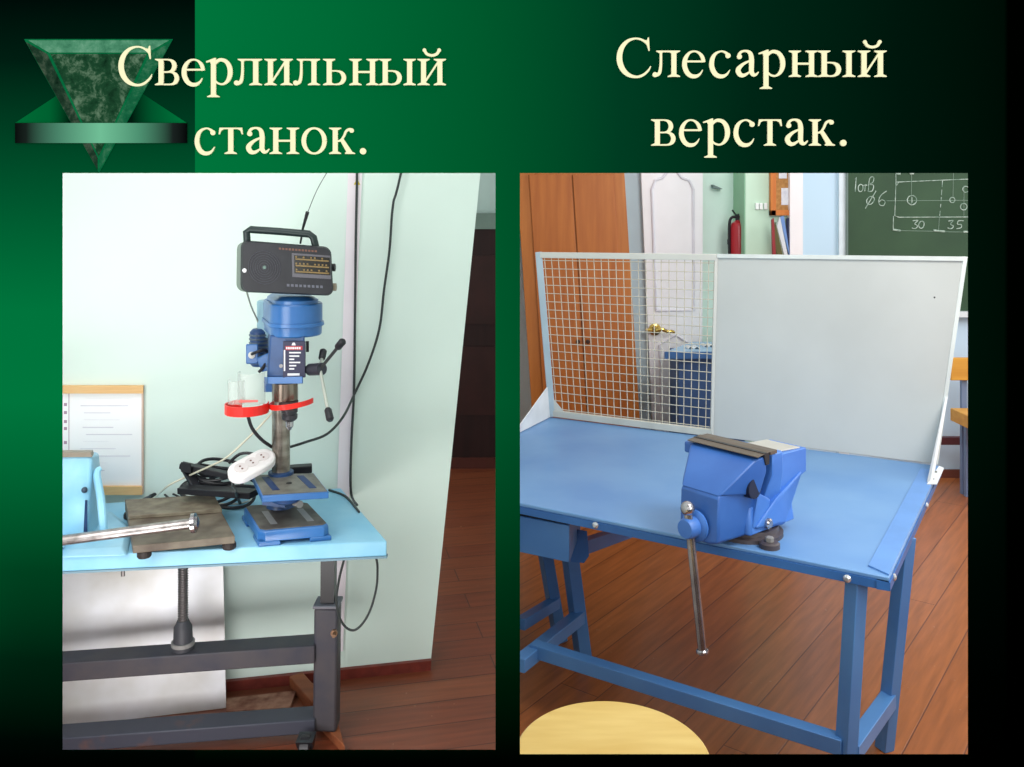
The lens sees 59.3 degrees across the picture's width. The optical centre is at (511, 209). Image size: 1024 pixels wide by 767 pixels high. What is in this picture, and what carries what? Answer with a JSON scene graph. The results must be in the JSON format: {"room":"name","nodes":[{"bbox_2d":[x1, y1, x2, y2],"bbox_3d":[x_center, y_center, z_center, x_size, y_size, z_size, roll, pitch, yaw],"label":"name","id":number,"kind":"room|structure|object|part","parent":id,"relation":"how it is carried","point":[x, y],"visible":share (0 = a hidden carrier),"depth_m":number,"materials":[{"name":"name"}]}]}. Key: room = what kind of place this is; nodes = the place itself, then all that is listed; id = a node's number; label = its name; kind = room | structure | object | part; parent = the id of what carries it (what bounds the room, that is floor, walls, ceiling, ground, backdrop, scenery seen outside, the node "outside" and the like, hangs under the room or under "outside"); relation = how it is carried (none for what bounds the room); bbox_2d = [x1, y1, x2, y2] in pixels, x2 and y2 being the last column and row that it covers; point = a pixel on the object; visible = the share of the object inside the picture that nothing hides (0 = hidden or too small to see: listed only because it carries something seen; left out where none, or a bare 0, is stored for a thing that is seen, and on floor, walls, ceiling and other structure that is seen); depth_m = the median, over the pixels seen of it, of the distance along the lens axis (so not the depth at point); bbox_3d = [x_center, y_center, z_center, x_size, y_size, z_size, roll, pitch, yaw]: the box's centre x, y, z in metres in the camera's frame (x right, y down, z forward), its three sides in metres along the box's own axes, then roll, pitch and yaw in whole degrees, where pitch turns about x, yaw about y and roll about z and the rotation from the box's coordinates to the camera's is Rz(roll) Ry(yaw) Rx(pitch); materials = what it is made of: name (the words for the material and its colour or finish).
{"room":"school workshop","nodes":[
{"label":"school workshop","id":0,"kind":"room"},
{"bbox_2d":[63,173,479,678],"bbox_3d":[-1.470,0.350,3.176,2.907,2.700,0.160,0,0,-12],"label":"wall","id":1,"kind":"structure","parent":0,"point":[152,299],"depth_m":3.24,"materials":[{"name":"green paint"}]},
{"bbox_2d":[63,385,143,494],"bbox_3d":[-1.442,0.791,3.088,0.333,0.391,0.018,0,0,-12],"label":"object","id":2,"kind":"object","parent":1,"relation":"attached to","point":[106,420],"visible":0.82,"depth_m":3.10,"materials":[{"name":"paper"}]},
{"bbox_2d":[226,658,430,691],"bbox_3d":[-1.587,1.682,3.061,2.631,0.036,0.018,0,0,-12],"label":"baseboard","id":3,"kind":"structure","parent":1,"relation":"attached to","point":[275,680],"depth_m":3.26,"materials":[{"name":"brown wood"}]},
{"bbox_2d":[290,173,401,447],"bbox_3d":[-0.536,-0.009,3.182,0.591,1.585,0.170,0,0,-42],"label":"power cable","id":4,"kind":"object","parent":1,"relation":"hanging from","point":[400,174],"visible":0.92,"depth_m":3.27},
{"bbox_2d":[337,173,361,650],"bbox_3d":[-0.585,0.350,3.275,0.139,2.500,0.012,0,0,-12],"label":"trim","id":5,"kind":"structure","parent":1,"relation":"attached to","point":[346,394],"depth_m":3.27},
{"bbox_2d":[349,173,357,505],"bbox_3d":[-0.541,0.122,3.161,0.040,1.844,0.254,0,0,-15],"label":"power cable","id":6,"kind":"object","parent":1,"relation":"attached to","point":[356,190],"visible":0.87,"depth_m":3.26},
{"bbox_2d":[102,469,494,749],"bbox_3d":[-1.411,1.700,3.852,2.778,0.001,4.496,0,0,0],"label":"floor","id":7,"kind":"structure","parent":0,"point":[451,705],"depth_m":3.22,"materials":[{"name":"brown wood"}]},
{"bbox_2d":[63,566,225,723],"bbox_3d":[-1.286,1.371,3.060,0.612,0.653,0.121,0,0,-13],"label":"metal sheet","id":8,"kind":"object","parent":7,"relation":"on","point":[101,610],"visible":0.43,"depth_m":3.05,"materials":[{"name":"metal"}]},
{"bbox_2d":[63,457,387,749],"bbox_3d":[-1.025,1.274,2.910,1.241,0.847,0.545,0,0,-7],"label":"workbench","id":9,"kind":"object","parent":7,"relation":"on","point":[353,537],"depth_m":2.83,"materials":[{"name":"blue paint"}]},
{"bbox_2d":[63,450,199,557],"bbox_3d":[-1.308,0.882,2.727,0.803,0.307,0.360,0,0,41],"label":"vise","id":10,"kind":"object","parent":9,"relation":"on","point":[89,530],"visible":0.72,"depth_m":2.71,"materials":[{"name":"metal"}]},
{"bbox_3d":[-1.397,0.744,2.752,0.268,0.030,0.095,0,0,0],"label":"jaw plate","id":11,"kind":"part","parent":10,"relation":"part of","materials":[{"name":"beige metal"}]},
{"bbox_3d":[-0.911,0.904,2.601,0.011,0.040,0.040,0,0,-5],"label":"handle","id":12,"kind":"part","parent":10,"relation":"part of","materials":[{"name":"metal"}]},
{"bbox_2d":[123,496,235,558],"bbox_3d":[-1.040,0.973,2.794,0.280,0.054,0.470,0,0,-27],"label":"plate","id":13,"kind":"object","parent":9,"relation":"on","point":[214,529],"visible":0.94,"depth_m":2.78,"materials":[{"name":"brown wood"}]},
{"bbox_2d":[142,493,156,498],"bbox_3d":[-1.259,0.993,3.104,0.013,0.012,0.090,0,0,16],"label":"marker pen","id":14,"kind":"object","parent":13,"relation":"on","point":[152,494],"visible":0.62,"depth_m":3.12,"materials":[{"name":"black plastic"}]},
{"bbox_3d":[-1.094,1.420,2.847,0.931,0.068,0.085,0,0,-7],"label":"rail","id":15,"kind":"part","parent":9,"relation":"part of","materials":[{"name":"metal"}]},
{"bbox_3d":[-1.094,1.646,2.847,0.931,0.049,0.085,0,0,-7],"label":"rail","id":16,"kind":"part","parent":9,"relation":"part of","materials":[{"name":"grey metal"}]},
{"bbox_2d":[153,412,271,497],"bbox_3d":[-1.019,0.824,2.986,0.514,0.362,0.074,0,0,20],"label":"thin flex","id":17,"kind":"object","parent":9,"relation":"on","point":[270,414],"visible":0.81,"depth_m":2.92,"materials":[{"name":"beige plastic"}]},
{"bbox_2d":[177,461,257,498],"bbox_3d":[-0.958,0.875,2.943,0.312,0.093,0.126,0,0,17],"label":"metal bracket","id":18,"kind":"object","parent":9,"relation":"on","point":[193,487],"visible":0.83,"depth_m":2.91,"materials":[{"name":"black metal"}]},
{"bbox_3d":[-1.007,0.866,2.985,0.189,0.054,0.030,0,0,3],"label":"arm","id":19,"kind":"part","parent":18,"relation":"part of","materials":[{"name":"black plastic"}]},
{"bbox_3d":[-0.949,0.907,2.900,0.271,0.029,0.050,0,0,17],"label":"arm","id":20,"kind":"part","parent":18,"relation":"part of","materials":[{"name":"black plastic"}]},
{"bbox_3d":[-0.981,0.924,3.050,0.292,0.146,0.151,0,0,0],"label":"cable coil","id":21,"kind":"part","parent":9,"relation":"part of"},
{"bbox_2d":[187,495,251,504],"bbox_3d":[-1.030,0.997,3.097,0.266,0.006,0.084,0,0,5],"label":"thin flex","id":22,"kind":"object","parent":9,"relation":"on","point":[187,495],"visible":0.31,"depth_m":3.07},
{"bbox_2d":[231,482,240,503],"bbox_3d":[-0.892,0.915,2.912,0.022,0.168,0.299,0,0,-14],"label":"power cable","id":23,"kind":"object","parent":9,"relation":"on","point":[232,484],"visible":0.73,"depth_m":2.79,"materials":[{"name":"black rubber"}]},
{"bbox_2d":[224,293,345,546],"bbox_3d":[-0.698,0.636,2.845,0.404,0.729,0.422,0,0,0],"label":"press","id":24,"kind":"object","parent":9,"relation":"on","point":[278,346],"depth_m":2.77,"materials":[{"name":"blue metal"}]},
{"bbox_2d":[228,452,252,463],"bbox_3d":[-0.853,0.817,2.938,0.143,0.062,0.034,0,0,-17],"label":"power cable","id":25,"kind":"object","parent":24,"relation":"attached to","point":[232,459],"visible":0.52,"depth_m":2.92,"materials":[{"name":"black plastic"}]},
{"bbox_2d":[234,463,247,471],"bbox_3d":[-0.839,0.798,2.789,0.043,0.018,0.040,0,0,0],"label":"socket","id":26,"kind":"object","parent":24,"relation":"attached to","point":[238,467],"depth_m":2.79,"materials":[{"name":"white plastic"}]},
{"bbox_3d":[-0.816,0.804,2.824,0.082,0.077,0.162,0,0,41],"label":"power strip","id":27,"kind":"part","parent":24,"relation":"part of","materials":[{"name":"white plastic"}]},
{"bbox_2d":[245,457,258,466],"bbox_3d":[-0.814,0.789,2.818,0.043,0.018,0.040,0,0,0],"label":"socket","id":28,"kind":"object","parent":24,"relation":"attached to","point":[249,461],"depth_m":2.82,"materials":[{"name":"white plastic"}]},
{"bbox_3d":[-0.843,0.458,3.000,0.060,0.125,0.060,0,0,0],"label":"motor","id":29,"kind":"part","parent":24,"relation":"part of","materials":[{"name":"blue metal"}]},
{"bbox_2d":[247,417,271,448],"bbox_3d":[-0.803,0.697,2.851,0.018,0.142,0.120,0,0,27],"label":"power cable","id":30,"kind":"object","parent":24,"relation":"attached to","point":[253,430],"visible":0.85,"depth_m":2.84,"materials":[{"name":"black plastic"}]},
{"bbox_2d":[255,452,268,460],"bbox_3d":[-0.789,0.779,2.847,0.043,0.018,0.040,0,0,0],"label":"socket","id":31,"kind":"object","parent":24,"relation":"attached to","point":[259,456],"depth_m":2.84,"materials":[{"name":"white plastic"}]},
{"bbox_3d":[-0.739,0.904,2.820,0.085,0.048,0.120,0,0,0],"label":"table arm","id":32,"kind":"part","parent":24,"relation":"part of","materials":[{"name":"blue metal"}]},
{"bbox_2d":[236,173,336,295],"bbox_3d":[-0.707,0.072,2.803,0.323,0.396,0.094,0,0,0],"label":"radio","id":33,"kind":"object","parent":24,"relation":"on","point":[262,267],"visible":0.98,"depth_m":2.76,"materials":[{"name":"black plastic"}]},
{"bbox_2d":[246,292,257,322],"bbox_3d":[-0.844,0.330,2.918,0.017,0.168,0.179,0,0,-1],"label":"thin flex","id":34,"kind":"object","parent":33,"relation":"hanging from","point":[246,292],"visible":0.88,"depth_m":2.93,"materials":[{"name":"white plastic"}]},
{"bbox_2d":[248,250,280,283],"bbox_3d":[-0.759,0.176,2.760,0.101,0.104,0.002,0,0,0],"label":"speaker grille","id":35,"kind":"object","parent":33,"relation":"attached to","point":[264,266],"depth_m":2.76,"materials":[{"name":"black plastic"}]},
{"bbox_3d":[-0.718,0.084,2.800,0.238,0.069,0.023,0,0,0],"label":"carrying handle","id":36,"kind":"part","parent":33,"relation":"part of","materials":[{"name":"black plastic"}]},
{"bbox_3d":[-0.615,0.172,2.760,0.122,0.080,0.004,0,0,0],"label":"dial frame","id":37,"kind":"part","parent":33,"relation":"part of","materials":[{"name":"metal"}]},
{"bbox_3d":[-0.553,0.239,2.795,0.015,0.024,0.024,0,0,0],"label":"tuning knob","id":38,"kind":"part","parent":33,"relation":"part of","materials":[{"name":"beige plastic"}]},
{"bbox_3d":[-0.668,0.458,2.761,0.067,0.110,0.012,0,0,0],"label":"name plate","id":39,"kind":"part","parent":24,"relation":"part of","materials":[{"name":"metal"}]},
{"bbox_2d":[290,463,311,473],"bbox_3d":[-0.712,0.866,3.010,0.085,0.025,0.040,0,0,-14],"label":"plug adapter","id":40,"kind":"object","parent":24,"relation":"on","point":[298,468],"visible":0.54,"depth_m":3.00,"materials":[{"name":"black plastic"}]},
{"bbox_3d":[-0.592,0.452,2.812,0.024,0.035,0.043,0,0,0],"label":"arm knob","id":41,"kind":"part","parent":24,"relation":"part of","materials":[{"name":"black plastic"}]},
{"bbox_3d":[-0.565,0.538,2.703,0.010,0.113,0.102,0,0,-26],"label":"feed arm","id":42,"kind":"part","parent":24,"relation":"part of","materials":[{"name":"metal"}]},
{"bbox_3d":[-0.554,0.448,2.723,0.085,0.081,0.010,0,0,35],"label":"feed arm","id":43,"kind":"part","parent":24,"relation":"part of"},
{"bbox_3d":[-0.539,0.603,2.652,0.023,0.041,0.037,0,0,-30],"label":"arm knob","id":44,"kind":"part","parent":24,"relation":"part of","materials":[{"name":"black plastic"}]},
{"bbox_3d":[-0.514,0.402,2.692,0.042,0.037,0.023,0,0,45],"label":"arm knob","id":45,"kind":"part","parent":24,"relation":"part of","materials":[{"name":"black plastic"}]},
{"bbox_3d":[-0.597,1.472,2.910,0.080,0.396,0.071,0,0,0],"label":"leg","id":46,"kind":"part","parent":9,"relation":"part of","materials":[{"name":"paint"}]},
{"bbox_3d":[-0.593,1.173,2.911,0.046,0.254,0.044,0,0,0],"label":"post","id":47,"kind":"part","parent":9,"relation":"part of","materials":[{"name":"grey metal"}]},
{"bbox_2d":[328,489,359,512],"bbox_3d":[-0.568,0.996,3.091,0.031,0.008,0.277,0,0,-32],"label":"power cable","id":48,"kind":"object","parent":9,"relation":"on","point":[330,490],"visible":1,"depth_m":3.11,"materials":[{"name":"black rubber"}]},
{"bbox_2d":[335,559,378,631],"bbox_3d":[-0.482,1.190,2.791,0.135,0.261,0.068,0,0,0],"label":"cable loop","id":49,"kind":"object","parent":9,"relation":"hanging from","point":[376,560],"visible":0.94,"depth_m":2.80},
{"bbox_2d":[226,691,295,711],"bbox_3d":[-0.860,1.692,3.078,0.235,0.016,0.105,0,0,-13],"label":"board","id":50,"kind":"object","parent":7,"relation":"on","point":[280,699],"visible":0.79,"depth_m":3.08,"materials":[{"name":"brown wood"}]},
{"bbox_2d":[290,673,312,705],"bbox_3d":[-0.714,1.678,3.131,0.050,0.042,0.202,0,0,-35],"label":"block","id":51,"kind":"object","parent":7,"relation":"on","point":[299,683],"visible":0.6,"depth_m":3.13,"materials":[{"name":"brown wood"}]},
{"bbox_2d":[323,724,344,749],"bbox_3d":[-0.595,1.685,2.914,0.068,0.030,0.258,0,0,-19],"label":"block","id":52,"kind":"object","parent":7,"relation":"on","point":[335,737],"visible":0.17,"depth_m":2.86,"materials":[{"name":"brown wood"}]},
{"bbox_2d":[476,173,494,212],"bbox_3d":[-0.811,0.350,6.020,1.578,2.700,0.120,0,0,0],"label":"wall","id":53,"kind":"structure","parent":0,"point":[486,194],"depth_m":5.96,"materials":[{"name":"paint"}]},
{"bbox_2d":[450,213,494,468],"bbox_3d":[-0.265,0.860,5.938,0.471,1.680,0.044,0,0,0],"label":"door","id":54,"kind":"structure","parent":53,"relation":"in","point":[474,430],"depth_m":5.92,"materials":[{"name":"brown wood"}]},
{"bbox_3d":[-0.257,1.125,5.926,0.355,0.450,0.008,0,0,0],"label":"panel","id":55,"kind":"part","parent":54,"relation":"part of","materials":[{"name":"brown wood"}]},
{"bbox_3d":[-0.257,0.525,5.926,0.355,0.450,0.008,0,0,0],"label":"panel","id":56,"kind":"part","parent":54,"relation":"part of","materials":[{"name":"brown wood"}]},
{"bbox_2d":[0,0,1023,766],"bbox_3d":[0.100,0.325,1.602,7.000,2.750,0.004,0,0,0],"label":"slide background","id":57,"kind":"structure","parent":0,"point":[532,86],"depth_m":1.60,"materials":[{"name":"green"}]},
{"bbox_2d":[15,39,186,171],"bbox_3d":[-0.730,-0.185,1.599,0.306,0.238,0.003,0,0,0],"label":"emblem","id":58,"kind":"object","parent":57,"relation":"attached to","point":[92,106],"depth_m":1.60,"materials":[{"name":"stone"}]},
{"bbox_2d":[195,127,365,154],"bbox_3d":[-0.411,-0.122,1.599,0.304,0.050,0.005,0,0,0],"label":"word lettering","id":59,"kind":"object","parent":57,"relation":"attached to","point":[261,138],"visible":1,"depth_m":1.60},
{"bbox_2d":[118,46,445,96],"bbox_3d":[-0.408,-0.246,1.599,0.581,0.091,0.004,0,0,0],"label":"word lettering","id":60,"kind":"object","parent":57,"relation":"attached to","point":[286,64],"visible":1,"depth_m":1.60},
{"bbox_2d":[651,118,846,157],"bbox_3d":[0.420,-0.128,1.599,0.346,0.070,0.005,0,0,0],"label":"word lettering","id":61,"kind":"object","parent":57,"relation":"attached to","point":[710,122],"visible":1,"depth_m":1.60},
{"bbox_2d":[616,37,886,88],"bbox_3d":[0.425,-0.261,1.599,0.479,0.091,0.005,0,0,0],"label":"word lettering","id":62,"kind":"object","parent":57,"relation":"attached to","point":[766,53],"visible":1,"depth_m":1.60},
{"bbox_2d":[624,173,732,429],"bbox_3d":[0.674,0.350,5.280,1.324,2.700,0.060,0,0,0],"label":"wall","id":63,"kind":"structure","parent":0,"point":[717,203],"depth_m":5.25,"materials":[{"name":"green paint"}]},
{"bbox_2d":[520,239,530,422],"bbox_3d":[0.067,0.350,5.200,0.106,2.700,0.100,0,0,0],"label":"trim","id":64,"kind":"structure","parent":63,"relation":"attached to","point":[525,394],"depth_m":5.15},
{"bbox_2d":[640,173,702,431],"bbox_3d":[0.919,0.600,5.189,0.370,2.200,0.111,0,0,0],"label":"door","id":65,"kind":"structure","parent":63,"relation":"in","point":[672,203],"depth_m":5.20,"materials":[{"name":"white paint"}]},
{"bbox_3d":[0.825,0.690,5.174,0.072,0.072,0.050,0,0,0],"label":"handle","id":66,"kind":"part","parent":65,"relation":"part of","materials":[{"name":"gold metal"}]},
{"bbox_3d":[0.877,0.689,5.148,0.113,0.035,0.028,0,0,0],"label":"handle lever","id":67,"kind":"part","parent":65,"relation":"part of","materials":[{"name":"gold metal"}]},
{"bbox_3d":[0.928,0.172,5.198,0.259,0.832,0.017,0,0,0],"label":"panel moulding","id":68,"kind":"part","parent":65,"relation":"part of","materials":[{"name":"white wood"}]},
{"bbox_3d":[0.948,1.110,5.198,0.207,0.797,0.017,0,0,0],"label":"panel moulding","id":69,"kind":"part","parent":65,"relation":"part of","materials":[{"name":"white wood"}]},
{"bbox_2d":[727,210,740,253],"bbox_3d":[1.278,0.199,5.163,0.106,0.403,0.178,0,0,0],"label":"fire extinguisher","id":70,"kind":"object","parent":63,"relation":"attached to","point":[734,228],"visible":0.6,"depth_m":5.09,"materials":[{"name":"red metal"}]},
{"bbox_2d":[733,173,744,253],"bbox_3d":[1.294,0.350,5.126,0.006,2.700,0.248,0,0,0],"label":"trim","id":71,"kind":"structure","parent":63,"relation":"attached to","point":[738,178],"depth_m":5.09,"materials":[{"name":"green paint"}]},
{"bbox_2d":[520,478,967,753],"bbox_3d":[1.946,1.700,3.777,3.908,0.001,4.346,0,0,0],"label":"floor","id":72,"kind":"structure","parent":0,"point":[773,635],"depth_m":3.57,"materials":[{"name":"brown wood"}]},
{"bbox_2d":[520,173,639,427],"bbox_3d":[0.370,0.575,5.032,0.735,2.250,0.236,0,0,0],"label":"wardrobe","id":73,"kind":"object","parent":72,"relation":"on","point":[560,212],"visible":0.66,"depth_m":4.94,"materials":[{"name":"brown wood"}]},
{"bbox_3d":[0.266,0.713,4.943,0.346,1.815,0.014,0,0,0],"label":"cupboard door","id":74,"kind":"part","parent":73,"relation":"part of","materials":[{"name":"brown wood"}]},
{"bbox_3d":[0.501,0.713,4.943,0.335,1.815,0.014,0,0,0],"label":"cupboard door","id":75,"kind":"part","parent":73,"relation":"part of","materials":[{"name":"brown wood"}]},
{"bbox_2d":[520,701,708,753],"bbox_3d":[0.222,1.451,1.989,0.428,0.502,0.428,0,0,0],"label":"stool","id":76,"kind":"object","parent":72,"relation":"on","point":[595,727],"visible":0.83,"depth_m":2.06,"materials":[{"name":"yellow wood"}]},
{"bbox_2d":[664,342,744,440],"bbox_3d":[1.030,1.224,4.931,0.452,0.953,0.378,0,0,0],"label":"desk","id":77,"kind":"object","parent":72,"relation":"on","point":[681,365],"visible":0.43,"depth_m":4.79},
{"bbox_2d":[685,345,698,348],"bbox_3d":[0.981,0.742,4.895,0.065,0.017,0.090,0,0,0],"label":"paper sheet","id":78,"kind":"object","parent":77,"relation":"on","point":[686,346],"visible":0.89,"depth_m":4.87,"materials":[{"name":"white paper"}]},
{"bbox_2d":[520,417,941,753],"bbox_3d":[0.591,1.350,3.387,1.771,0.710,1.288,0,0,29],"label":"workbench","id":79,"kind":"object","parent":72,"relation":"on","point":[856,521],"visible":0.88,"depth_m":3.00,"materials":[{"name":"blue metal"}]},
{"bbox_3d":[0.102,1.532,3.425,0.040,0.068,0.292,0,0,30],"label":"rail","id":80,"kind":"part","parent":79,"relation":"part of","materials":[{"name":"blue metal"}]},
{"bbox_3d":[0.132,1.114,3.250,0.237,0.124,0.497,0,0,0],"label":"drawer","id":81,"kind":"part","parent":79,"relation":"part of","materials":[{"name":"blue metal"}]},
{"bbox_3d":[0.140,1.522,3.195,0.045,0.086,0.512,0,0,28],"label":"rail","id":82,"kind":"part","parent":79,"relation":"part of","materials":[{"name":"blue metal"}]},
{"bbox_3d":[0.131,1.356,3.550,0.175,0.697,0.059,0,0,0],"label":"leg","id":83,"kind":"part","parent":79,"relation":"part of","materials":[{"name":"blue metal"}]},
{"bbox_3d":[0.226,1.356,3.420,0.154,0.696,0.065,0,0,0],"label":"leg","id":84,"kind":"part","parent":79,"relation":"part of","materials":[{"name":"blue metal"}]},
{"bbox_3d":[0.379,1.338,3.660,0.040,0.156,0.550,0,0,27],"label":"cross rail","id":85,"kind":"part","parent":79,"relation":"part of","materials":[{"name":"blue metal"}]},
{"bbox_2d":[678,433,805,655],"bbox_3d":[0.708,1.006,2.780,0.508,0.572,0.310,0,0,-16],"label":"vise","id":86,"kind":"object","parent":79,"relation":"attached to","point":[735,491],"visible":1,"depth_m":2.69,"materials":[{"name":"metal"}]},
{"bbox_3d":[0.674,0.741,2.779,0.028,0.037,0.263,0,0,-40],"label":"jaw plate","id":87,"kind":"part","parent":86,"relation":"part of","materials":[{"name":"metal"}]},
{"bbox_3d":[0.703,0.728,2.802,0.035,0.010,0.260,0,0,-40],"label":"jaw plate","id":88,"kind":"part","parent":86,"relation":"part of","materials":[{"name":"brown metal"}]},
{"bbox_2d":[520,252,967,484],"bbox_3d":[0.876,0.590,3.800,1.868,0.814,0.388,0,0,27],"label":"screen","id":89,"kind":"object","parent":79,"relation":"on","point":[853,354],"visible":0.93,"depth_m":3.76,"materials":[{"name":"grey paint"}]},
{"bbox_3d":[0.161,0.600,4.345,0.097,0.795,0.030,0,0,0],"label":"post","id":90,"kind":"part","parent":89,"relation":"part of","materials":[{"name":"white metal"}]},
{"bbox_3d":[0.224,0.939,4.322,0.066,0.067,0.008,0,0,27],"label":"corner plate","id":91,"kind":"part","parent":89,"relation":"part of","materials":[{"name":"white metal"}]},
{"bbox_3d":[0.513,0.213,4.154,0.871,0.037,0.022,0,0,26],"label":"rail","id":92,"kind":"part","parent":89,"relation":"part of","materials":[{"name":"white metal"}]},
{"bbox_3d":[0.535,0.980,4.154,0.798,0.030,0.022,0,0,29],"label":"rail","id":93,"kind":"part","parent":89,"relation":"part of","materials":[{"name":"white metal"}]},
{"bbox_3d":[0.888,0.595,3.961,0.033,0.803,0.014,0,0,0],"label":"post","id":94,"kind":"part","parent":89,"relation":"part of","materials":[{"name":"white metal"}]},
{"bbox_3d":[1.317,0.590,3.732,0.989,0.813,0.061,0,0,26],"label":"solid panel","id":95,"kind":"part","parent":89,"relation":"part of","materials":[{"name":"grey paint"}]},
{"bbox_3d":[0.949,1.365,2.530,0.080,0.673,0.063,0,0,-26],"label":"leg","id":96,"kind":"part","parent":79,"relation":"part of","materials":[{"name":"blue metal"}]},
{"bbox_3d":[1.071,1.533,2.685,0.045,0.064,0.392,0,0,37],"label":"rail","id":97,"kind":"part","parent":79,"relation":"part of","materials":[{"name":"blue metal"}]},
{"bbox_3d":[1.210,1.365,2.840,0.124,0.675,0.055,0,0,0],"label":"leg","id":98,"kind":"part","parent":79,"relation":"part of","materials":[{"name":"blue metal"}]},
{"bbox_2d":[950,357,967,496],"bbox_3d":[2.960,1.290,5.253,0.700,0.820,0.305,0,0,0],"label":"chair","id":99,"kind":"object","parent":72,"relation":"on","point":[959,371],"visible":0.38,"depth_m":5.35,"materials":[{"name":"orange wood"}]},
{"bbox_3d":[2.960,1.216,5.230,0.700,0.074,0.260,0,0,0],"label":"seat","id":100,"kind":"part","parent":99,"relation":"part of","materials":[{"name":"orange wood"}]},
{"bbox_3d":[2.960,0.947,5.365,0.700,0.134,0.030,0,0,0],"label":"backrest","id":101,"kind":"part","parent":99,"relation":"part of","materials":[{"name":"orange wood"}]},
{"bbox_3d":[2.705,1.296,5.393,0.030,0.808,0.025,0,0,0],"label":"post","id":102,"kind":"part","parent":99,"relation":"part of","materials":[{"name":"blue metal"}]},
{"bbox_3d":[2.705,1.476,5.345,0.030,0.448,0.030,0,0,0],"label":"leg","id":103,"kind":"part","parent":99,"relation":"part of","materials":[{"name":"blue metal"}]},
{"bbox_2d":[745,173,786,441],"bbox_3d":[1.426,0.350,5.125,0.258,2.700,0.250,0,0,0],"label":"wall pillar","id":104,"kind":"structure","parent":0,"point":[757,222],"depth_m":5.00,"materials":[{"name":"paint"}]},
{"bbox_2d":[769,173,788,215],"bbox_3d":[1.486,-0.160,4.981,0.117,0.380,0.033,0,0,0],"label":"notice board","id":105,"kind":"object","parent":104,"relation":"attached to","point":[778,182],"visible":0.57,"depth_m":4.98,"materials":[{"name":"orange wood"}]},
{"bbox_3d":[1.443,-0.155,4.981,0.030,0.370,0.033,0,0,0],"label":"frame","id":106,"kind":"part","parent":105,"relation":"part of","materials":[{"name":"orange wood"}]},
{"bbox_3d":[1.486,0.015,4.981,0.117,0.030,0.033,0,0,0],"label":"frame","id":107,"kind":"part","parent":105,"relation":"part of","materials":[{"name":"orange wood"}]},
{"bbox_2d":[787,173,802,254],"bbox_3d":[1.565,0.350,5.005,0.072,2.700,0.110,0,0,0],"label":"trim","id":108,"kind":"structure","parent":104,"relation":"attached to","point":[795,180],"depth_m":4.95,"materials":[{"name":"white paint"}]},
{"bbox_3d":[1.453,0.265,4.929,0.118,0.030,0.138,0,0,0],"label":"wall shelf","id":109,"kind":"object","parent":104,"relation":"attached to","visible":0},
{"bbox_2d":[771,218,775,254],"bbox_3d":[1.420,0.146,4.889,0.023,0.206,0.018,0,0,0],"label":"folder","id":110,"kind":"object","parent":109,"relation":"on","point":[772,219],"visible":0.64,"depth_m":4.88,"materials":[{"name":"red cardboard"}]},
{"bbox_2d":[774,222,782,254],"bbox_3d":[1.452,0.158,4.911,0.049,0.185,0.018,0,0,0],"label":"folder","id":111,"kind":"object","parent":109,"relation":"on","point":[777,241],"visible":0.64,"depth_m":4.90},
{"bbox_2d":[776,217,787,254],"bbox_3d":[1.480,0.145,4.933,0.060,0.213,0.018,0,0,0],"label":"folder","id":112,"kind":"object","parent":109,"relation":"on","point":[779,225],"visible":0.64,"depth_m":4.92,"materials":[{"name":"white cardboard"}]},
{"bbox_2d":[780,216,789,254],"bbox_3d":[1.500,0.143,4.955,0.055,0.220,0.018,0,0,0],"label":"folder","id":113,"kind":"object","parent":109,"relation":"on","point":[781,217],"visible":0.86,"depth_m":4.95,"materials":[{"name":"blue cardboard"}]},
{"bbox_2d":[786,218,788,254],"bbox_3d":[1.526,0.149,4.977,0.019,0.210,0.014,0,0,0],"label":"folder","id":114,"kind":"object","parent":109,"relation":"on","point":[787,219],"visible":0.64,"depth_m":4.97,"materials":[{"name":"blue cardboard"}]},
{"bbox_2d":[803,173,967,468],"bbox_3d":[2.614,0.350,5.760,1.942,2.700,0.060,0,0,0],"label":"wall","id":115,"kind":"structure","parent":0,"point":[820,190],"depth_m":5.73,"materials":[{"name":"paint"}]},
{"bbox_2d":[838,173,848,454],"bbox_3d":[2.107,0.350,5.720,0.064,2.700,0.020,0,0,0],"label":"trim","id":116,"kind":"structure","parent":115,"relation":"attached to","point":[841,176],"depth_m":5.71,"materials":[{"name":"white paint"}]},
{"bbox_2d":[846,173,967,316],"bbox_3d":[2.819,0.037,5.691,1.405,1.275,0.073,0,0,0],"label":"chalkboard","id":117,"kind":"object","parent":115,"relation":"attached to","point":[888,214],"visible":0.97,"depth_m":5.70,"materials":[{"name":"green"}]},
{"bbox_2d":[941,436,959,444],"bbox_3d":[2.881,1.434,5.600,0.933,0.045,0.040,0,0,0],"label":"wall rail","id":118,"kind":"object","parent":115,"relation":"attached to","point":[946,440],"visible":0.02,"depth_m":5.58,"materials":[{"name":"brown wood"}]},
{"bbox_2d":[941,469,959,477],"bbox_3d":[2.719,1.675,5.720,1.732,0.050,0.020,0,0,0],"label":"baseboard","id":119,"kind":"structure","parent":115,"relation":"attached to","point":[947,473],"depth_m":5.71,"materials":[{"name":"brown wood"}]}
]}

